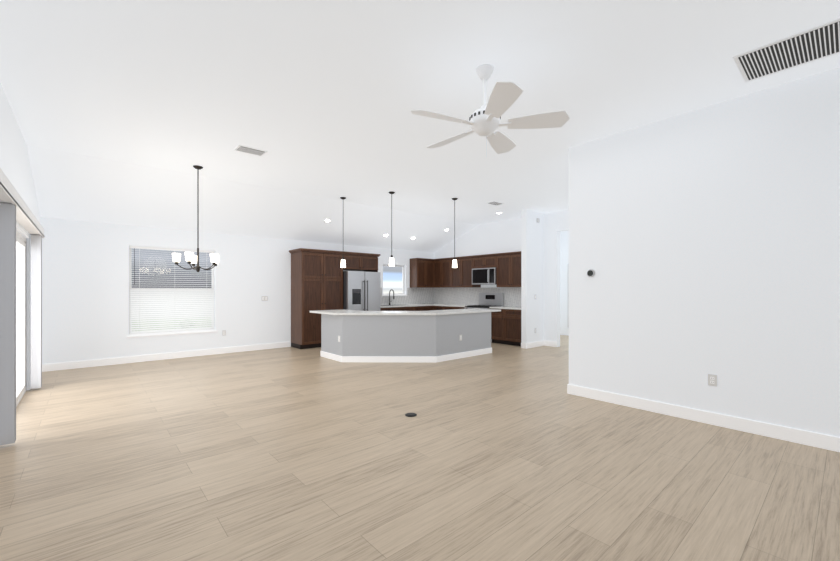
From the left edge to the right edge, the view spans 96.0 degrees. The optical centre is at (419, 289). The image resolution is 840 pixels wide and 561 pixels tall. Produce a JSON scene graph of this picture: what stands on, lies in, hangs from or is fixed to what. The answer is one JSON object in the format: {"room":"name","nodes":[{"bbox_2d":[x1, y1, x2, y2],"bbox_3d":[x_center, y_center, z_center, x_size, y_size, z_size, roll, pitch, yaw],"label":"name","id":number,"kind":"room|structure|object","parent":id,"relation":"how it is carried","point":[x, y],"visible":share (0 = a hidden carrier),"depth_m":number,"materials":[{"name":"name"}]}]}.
{"room":"empty living room","nodes":[
{"label":"empty living room","id":0,"kind":"room"},
{"bbox_2d":[0,83,39,391],"bbox_3d":[-2.411,-0.348,1.722,0.150,3.450,12.470,0,0,-41],"label":"wall","id":1,"kind":"structure","parent":0,"point":[15,166],"depth_m":4.58,"materials":[{"name":"white paint"}]},
{"bbox_2d":[16,230,26,406],"bbox_3d":[-4.595,0.338,4.216,0.080,2.078,2.496,0,0,-41],"label":"window frame","id":2,"kind":"structure","parent":1,"relation":"in","point":[21,241],"depth_m":5.08,"materials":[{"name":"white plastic"}]},
{"bbox_2d":[0,168,44,237],"bbox_3d":[-3.753,-0.819,3.459,0.123,0.132,5.350,0,0,-41],"label":"blind valance","id":3,"kind":"object","parent":1,"relation":"attached to","point":[28,221],"visible":0.88,"depth_m":3.65,"materials":[{"name":"white plastic"}]},
{"bbox_2d":[0,203,15,444],"bbox_3d":[-3.639,0.297,3.331,0.100,2.100,0.100,0,0,-41],"label":"vane","id":4,"kind":"object","parent":3,"relation":"hanging from","point":[7,323],"depth_m":3.30,"materials":[{"name":"grey"}]},
{"bbox_2d":[31,235,41,388],"bbox_3d":[-5.305,0.297,5.228,0.100,2.100,0.150,0,0,-41],"label":"vane","id":5,"kind":"object","parent":3,"relation":"hanging from","point":[36,240],"depth_m":5.18,"materials":[{"name":"grey"}]},
{"bbox_2d":[40,217,433,363],"bbox_3d":[-2.044,-0.348,10.244,11.650,3.450,0.150,0,0,-41],"label":"wall","id":6,"kind":"structure","parent":0,"point":[85,290],"depth_m":7.22,"materials":[{"name":"white paint"}]},
{"bbox_2d":[42,342,289,371],"bbox_3d":[-4.753,1.315,7.752,4.290,0.125,0.017,0,0,-41],"label":"baseboard","id":7,"kind":"structure","parent":6,"relation":"attached to","point":[152,357],"depth_m":7.36,"materials":[{"name":"white wood"}]},
{"bbox_2d":[127,248,216,337],"bbox_3d":[-4.964,0.027,7.642,1.530,1.736,0.165,0,0,-41],"label":"dining window","id":8,"kind":"structure","parent":6,"relation":"in","point":[161,333],"depth_m":7.49,"materials":[{"name":"white plastic"}]},
{"bbox_2d":[129,246,214,333],"bbox_3d":[-4.947,0.000,7.624,1.446,1.678,0.058,0,0,-41],"label":"dining room window blind slats","id":9,"kind":"object","parent":8,"relation":"attached to","point":[168,303],"visible":0.96,"depth_m":7.58,"materials":[{"name":"white plastic"}]},
{"bbox_2d":[261,296,267,300],"bbox_3d":[-3.603,0.197,8.768,0.142,0.118,0.008,0,0,-41],"label":"light switch","id":10,"kind":"object","parent":6,"relation":"attached to","point":[264,298],"visible":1,"depth_m":8.76,"materials":[{"name":"white plastic"}]},
{"bbox_2d":[345,252,378,271],"bbox_3d":[-1.724,-0.720,9.993,1.060,0.396,0.642,0,0,-41],"label":"upper cabinet","id":11,"kind":"object","parent":6,"relation":"attached to","point":[354,261],"depth_m":9.75,"materials":[{"name":"brown wood"}]},
{"bbox_2d":[382,264,406,295],"bbox_3d":[-0.783,-0.288,11.315,0.920,0.926,0.165,0,0,-41],"label":"kitchen window","id":12,"kind":"structure","parent":6,"relation":"in","point":[396,294],"depth_m":11.46,"materials":[{"name":"white plastic"}]},
{"bbox_2d":[380,288,433,304],"bbox_3d":[-0.541,0.183,11.456,2.640,0.506,0.011,0,0,-41],"label":"tile backsplash","id":13,"kind":"structure","parent":6,"relation":"attached to","point":[414,295],"depth_m":11.72,"materials":[{"name":"white tile"}]},
{"bbox_2d":[410,259,425,286],"bbox_3d":[-0.048,-0.520,11.658,0.417,0.896,0.352,0,0,-41],"label":"upper cabinet","id":14,"kind":"object","parent":6,"relation":"attached to","point":[417,267],"depth_m":11.51,"materials":[{"name":"brown wood"}]},
{"bbox_2d":[426,259,433,286],"bbox_3d":[0.189,-0.520,11.842,0.417,0.896,0.389,0,0,-41],"label":"upper cabinet","id":15,"kind":"object","parent":6,"relation":"attached to","point":[433,273],"depth_m":11.75,"materials":[{"name":"brown wood"}]},
{"bbox_2d":[0,335,839,560],"bbox_3d":[1.048,1.427,5.626,15.000,0.100,14.070,0,0,-41],"label":"floor","id":16,"kind":"structure","parent":0,"point":[503,452],"depth_m":2.87,"materials":[{"name":"brown wood"}]},
{"bbox_2d":[290,248,344,348],"bbox_3d":[-2.524,0.230,9.290,1.070,2.296,0.642,0,0,-41],"label":"tall cabinet","id":17,"kind":"object","parent":16,"relation":"on","point":[316,279],"depth_m":8.96,"materials":[{"name":"brown wood"}]},
{"bbox_2d":[343,271,379,310],"bbox_3d":[-1.645,0.452,9.890,0.980,1.850,0.861,0,0,-41],"label":"refrigerator","id":18,"kind":"object","parent":16,"relation":"on","point":[361,290],"visible":0.46,"depth_m":9.53,"materials":[{"name":"grey metal"}]},
{"bbox_2d":[380,307,395,310],"bbox_3d":[-1.131,0.927,10.514,0.509,0.901,0.642,0,0,-41],"label":"base cabinet","id":19,"kind":"object","parent":16,"relation":"on","point":[381,308],"depth_m":10.32,"materials":[{"name":"brown wood"}]},
{"bbox_2d":[396,307,411,310],"bbox_3d":[-0.683,0.927,10.907,0.918,0.901,0.642,0,0,-41],"label":"base cabinet","id":20,"kind":"object","parent":16,"relation":"on","point":[397,308],"depth_m":10.69,"materials":[{"name":"brown wood"}]},
{"bbox_2d":[318,312,491,362],"bbox_3d":[-0.244,0.927,8.065,3.026,0.900,2.086,0,0,-41],"label":"kitchen island","id":21,"kind":"object","parent":16,"relation":"on","point":[431,336],"depth_m":7.19,"materials":[{"name":"grey paint"}]},
{"bbox_2d":[322,308,500,319],"bbox_3d":[-0.262,0.457,8.222,3.420,0.040,2.400,0,0,-41],"label":"island countertop","id":22,"kind":"structure","parent":21,"relation":"on","point":[366,315],"depth_m":7.34,"materials":[{"name":"white stone"}]},
{"bbox_2d":[405,413,416,416],"bbox_3d":[-0.100,1.371,4.159,0.132,0.010,0.132,0,0,-41],"label":"electrical outlet cover","id":23,"kind":"object","parent":16,"relation":"on","point":[410,414],"visible":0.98,"depth_m":4.15,"materials":[{"name":"black metal"}]},
{"bbox_2d":[412,307,431,310],"bbox_3d":[-0.070,0.927,11.421,0.918,0.901,0.679,0,0,-41],"label":"base cabinet","id":24,"kind":"object","parent":16,"relation":"on","point":[413,308],"depth_m":11.13,"materials":[{"name":"brown wood"}]},
{"bbox_2d":[380,303,431,306],"bbox_3d":[-0.552,0.457,11.017,2.042,0.039,0.650,0,0,-41],"label":"countertop","id":25,"kind":"structure","parent":24,"relation":"on","point":[401,305],"depth_m":10.93,"materials":[{"name":"white stone"}]},
{"bbox_2d":[432,303,466,306],"bbox_3d":[0.862,0.457,11.400,0.650,0.039,1.942,0,0,-41],"label":"countertop","id":26,"kind":"structure","parent":24,"relation":"on","point":[433,304],"depth_m":11.23,"materials":[{"name":"white stone"}]},
{"bbox_2d":[432,307,443,309],"bbox_3d":[0.788,0.927,11.463,0.679,0.901,0.509,0,0,-41],"label":"base cabinet","id":27,"kind":"object","parent":16,"relation":"on","point":[433,308],"depth_m":11.29,"materials":[{"name":"brown wood"}]},
{"bbox_2d":[464,293,503,341],"bbox_3d":[1.727,0.732,10.316,0.757,1.290,0.812,0,0,-41],"label":"gas range","id":28,"kind":"object","parent":16,"relation":"on","point":[487,300],"visible":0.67,"depth_m":10.41,"materials":[{"name":"silver metal"}]},
{"bbox_2d":[489,307,499,342],"bbox_3d":[2.221,0.927,9.860,0.642,0.901,0.509,0,0,-41],"label":"base cabinet","id":29,"kind":"object","parent":16,"relation":"on","point":[495,316],"depth_m":9.71,"materials":[{"name":"brown wood"}]},
{"bbox_2d":[500,307,520,345],"bbox_3d":[2.522,0.927,9.517,0.642,0.901,0.639,0,0,-41],"label":"base cabinet","id":30,"kind":"object","parent":16,"relation":"on","point":[505,324],"depth_m":9.37,"materials":[{"name":"brown wood"}]},
{"bbox_2d":[0,0,839,251],"bbox_3d":[1.965,-1.591,5.566,11.800,0.844,12.470,0,0,-41],"label":"ceiling","id":31,"kind":"structure","parent":0,"point":[129,112],"depth_m":3.68,"materials":[{"name":"white paint"}]},
{"bbox_2d":[172,165,218,271],"bbox_3d":[-3.426,-1.083,5.820,0.644,1.619,0.622,0,0,-41],"label":"dining chandelier","id":32,"kind":"object","parent":31,"relation":"hanging from","point":[190,257],"visible":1,"depth_m":5.78,"materials":[{"name":"black metal"}]},
{"bbox_2d":[234,145,266,155],"bbox_3d":[-2.297,-1.885,5.130,0.360,0.015,0.240,0,0,-41],"label":"ceiling vent","id":33,"kind":"object","parent":31,"relation":"in","point":[249,150],"visible":0.96,"depth_m":5.10,"materials":[{"name":"white metal"}]},
{"bbox_2d":[340,197,345,267],"bbox_3d":[-1.575,-1.177,7.747,0.130,1.429,0.130,0,0,-41],"label":"pendant light","id":34,"kind":"object","parent":31,"relation":"hanging from","point":[343,265],"visible":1,"depth_m":7.71,"materials":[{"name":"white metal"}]},
{"bbox_2d":[389,191,394,265],"bbox_3d":[-0.547,-1.177,7.320,0.130,1.429,0.130,0,0,-41],"label":"pendant light","id":35,"kind":"object","parent":31,"relation":"hanging from","point":[391,261],"visible":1,"depth_m":7.32,"materials":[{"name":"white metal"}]},
{"bbox_2d":[324,212,501,239],"bbox_3d":[-0.161,-1.667,9.146,3.726,0.448,2.731,0,0,-41],"label":"recessed light","id":36,"kind":"object","parent":31,"relation":"in","point":[329,220],"visible":1,"depth_m":10.13,"materials":[{"name":"white"}]},
{"bbox_2d":[452,198,457,267],"bbox_3d":[0.718,-1.177,7.819,0.130,1.429,0.130,0,0,-41],"label":"pendant light","id":37,"kind":"object","parent":31,"relation":"hanging from","point":[454,264],"visible":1,"depth_m":7.82,"materials":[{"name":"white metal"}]},
{"bbox_2d":[411,64,569,156],"bbox_3d":[0.518,-1.518,3.285,1.309,0.749,1.259,0,0,-41],"label":"ceiling fan","id":38,"kind":"object","parent":31,"relation":"hanging from","point":[484,120],"visible":1,"depth_m":3.15,"materials":[{"name":"white"}]},
{"bbox_2d":[487,201,503,204],"bbox_3d":[1.638,-1.885,8.241,0.340,0.015,0.220,0,0,-41],"label":"ceiling vent","id":39,"kind":"object","parent":31,"relation":"in","point":[495,203],"visible":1,"depth_m":8.22,"materials":[{"name":"white metal"}]},
{"bbox_2d":[733,18,839,82],"bbox_3d":[3.054,-1.885,2.903,0.560,0.015,0.930,0,0,-41],"label":"ceiling vent","id":40,"kind":"object","parent":31,"relation":"in","point":[808,45],"visible":1,"depth_m":3.00,"materials":[{"name":"white metal"}]},
{"bbox_2d":[434,210,568,346],"bbox_3d":[2.667,-0.348,9.957,0.150,3.450,6.500,0,0,-41],"label":"wall","id":41,"kind":"structure","parent":0,"point":[504,236],"depth_m":9.91,"materials":[{"name":"white paint"}]},
{"bbox_2d":[434,259,441,286],"bbox_3d":[0.675,-0.520,11.810,0.389,0.896,0.419,0,0,-41],"label":"upper cabinet","id":42,"kind":"object","parent":41,"relation":"attached to","point":[437,262],"depth_m":11.71,"materials":[{"name":"brown wood"}]},
{"bbox_2d":[442,259,449,286],"bbox_3d":[0.920,-0.520,11.558,0.352,0.896,0.518,0,0,-41],"label":"upper cabinet","id":43,"kind":"object","parent":41,"relation":"attached to","point":[445,262],"depth_m":11.45,"materials":[{"name":"brown wood"}]},
{"bbox_2d":[450,257,457,286],"bbox_3d":[1.184,-0.520,11.258,0.352,0.896,0.518,0,0,-41],"label":"upper cabinet","id":44,"kind":"object","parent":41,"relation":"attached to","point":[453,271],"depth_m":11.23,"materials":[{"name":"brown wood"}]},
{"bbox_2d":[458,255,480,286],"bbox_3d":[1.447,-0.520,10.959,0.352,0.896,0.515,0,0,-41],"label":"upper cabinet","id":45,"kind":"object","parent":41,"relation":"attached to","point":[465,264],"depth_m":10.87,"materials":[{"name":"brown wood"}]},
{"bbox_2d":[434,287,520,306],"bbox_3d":[1.717,0.183,10.913,0.011,0.506,3.807,0,0,-41],"label":"tile backsplash","id":46,"kind":"structure","parent":41,"relation":"attached to","point":[470,296],"depth_m":11.14,"materials":[{"name":"white tile"}]},
{"bbox_2d":[474,255,489,268],"bbox_3d":[1.772,-0.786,10.589,0.352,0.365,0.469,0,0,-41],"label":"upper cabinet","id":47,"kind":"object","parent":41,"relation":"attached to","point":[477,258],"depth_m":10.51,"materials":[{"name":"brown wood"}]},
{"bbox_2d":[482,253,497,267],"bbox_3d":[2.004,-0.786,10.325,0.352,0.365,0.469,0,0,-41],"label":"upper cabinet","id":48,"kind":"object","parent":41,"relation":"attached to","point":[491,261],"depth_m":10.19,"materials":[{"name":"brown wood"}]},
{"bbox_2d":[472,268,495,284],"bbox_3d":[1.849,-0.374,10.423,0.455,0.442,0.808,0,0,-41],"label":"over-the-range microwave","id":49,"kind":"object","parent":48,"relation":"attached to","point":[483,276],"visible":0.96,"depth_m":10.29,"materials":[{"name":"grey metal"}]},
{"bbox_2d":[494,253,505,286],"bbox_3d":[2.327,-0.520,9.958,0.352,0.896,0.509,0,0,-41],"label":"upper cabinet","id":50,"kind":"object","parent":41,"relation":"attached to","point":[501,269],"depth_m":9.92,"materials":[{"name":"brown wood"}]},
{"bbox_2d":[506,251,520,286],"bbox_3d":[2.629,-0.520,9.614,0.352,0.896,0.643,0,0,-41],"label":"upper cabinet","id":51,"kind":"object","parent":41,"relation":"attached to","point":[513,259],"depth_m":9.64,"materials":[{"name":"brown wood"}]},
{"bbox_2d":[546,341,556,346],"bbox_3d":[3.191,1.315,9.232,0.017,0.125,0.320,0,0,-41],"label":"baseboard","id":52,"kind":"structure","parent":41,"relation":"attached to","point":[548,343],"depth_m":9.21,"materials":[{"name":"white wood"}]},
{"bbox_2d":[522,209,545,342],"bbox_3d":[2.737,-0.348,9.180,0.750,3.450,0.140,0,0,-41],"label":"wall","id":53,"kind":"structure","parent":0,"point":[532,239],"depth_m":9.08,"materials":[{"name":"white paint"}]},
{"bbox_2d":[526,341,545,348],"bbox_3d":[2.787,1.315,9.120,0.773,0.125,0.014,0,0,-41],"label":"baseboard","id":54,"kind":"structure","parent":53,"relation":"attached to","point":[534,344],"depth_m":9.11,"materials":[{"name":"white wood"}]},
{"bbox_2d":[560,231,568,335],"bbox_3d":[4.470,-0.348,11.541,0.150,3.450,6.500,0,0,-41],"label":"wall","id":55,"kind":"structure","parent":0,"point":[564,256],"depth_m":11.52,"materials":[{"name":"white paint"}]},
{"bbox_2d":[567,263,568,327],"bbox_3d":[5.165,0.177,10.594,0.025,1.960,2.160,0,0,-41],"label":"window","id":56,"kind":"structure","parent":55,"relation":"in","point":[568,295],"depth_m":11.37,"materials":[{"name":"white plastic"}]},
{"bbox_2d":[569,144,580,386],"bbox_3d":[4.373,-0.348,7.030,6.250,3.450,0.150,0,0,-41],"label":"wall","id":57,"kind":"structure","parent":0,"point":[574,151],"depth_m":4.95,"materials":[{"name":"white paint"}]},
{"bbox_2d":[581,67,839,436],"bbox_3d":[3.963,-0.348,2.876,0.150,3.450,5.490,0,0,-41],"label":"wall","id":58,"kind":"structure","parent":0,"point":[704,242],"depth_m":3.79,"materials":[{"name":"white paint"}]},
{"bbox_2d":[587,269,594,276],"bbox_3d":[2.161,-0.213,4.787,0.032,0.104,0.104,0,0,-41],"label":"thermostat","id":59,"kind":"object","parent":58,"relation":"attached to","point":[590,272],"visible":1,"depth_m":4.77,"materials":[{"name":"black plastic"}]},
{"bbox_2d":[567,384,839,451],"bbox_3d":[3.836,1.315,2.893,0.017,0.125,5.684,0,0,-41],"label":"baseboard","id":60,"kind":"structure","parent":58,"relation":"attached to","point":[819,440],"depth_m":3.82,"materials":[{"name":"white"}]},
{"bbox_2d":[708,374,716,386],"bbox_3d":[2.988,0.922,3.863,0.008,0.118,0.075,0,0,-41],"label":"electrical outlet","id":61,"kind":"object","parent":58,"relation":"attached to","point":[712,379],"visible":1,"depth_m":3.86,"materials":[{"name":"white plastic"}]},
{"label":"outside","id":62,"kind":"structure","parent":0,"visible":0},
{"bbox_2d":[132,248,211,330],"bbox_3d":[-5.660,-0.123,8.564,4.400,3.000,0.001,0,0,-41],"label":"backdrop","id":63,"kind":"structure","parent":62,"point":[167,282],"depth_m":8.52,"materials":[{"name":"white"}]},
{"bbox_2d":[383,266,401,292],"bbox_3d":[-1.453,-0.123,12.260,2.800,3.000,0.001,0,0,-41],"label":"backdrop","id":64,"kind":"structure","parent":62,"point":[396,284],"depth_m":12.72,"materials":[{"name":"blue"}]}
]}

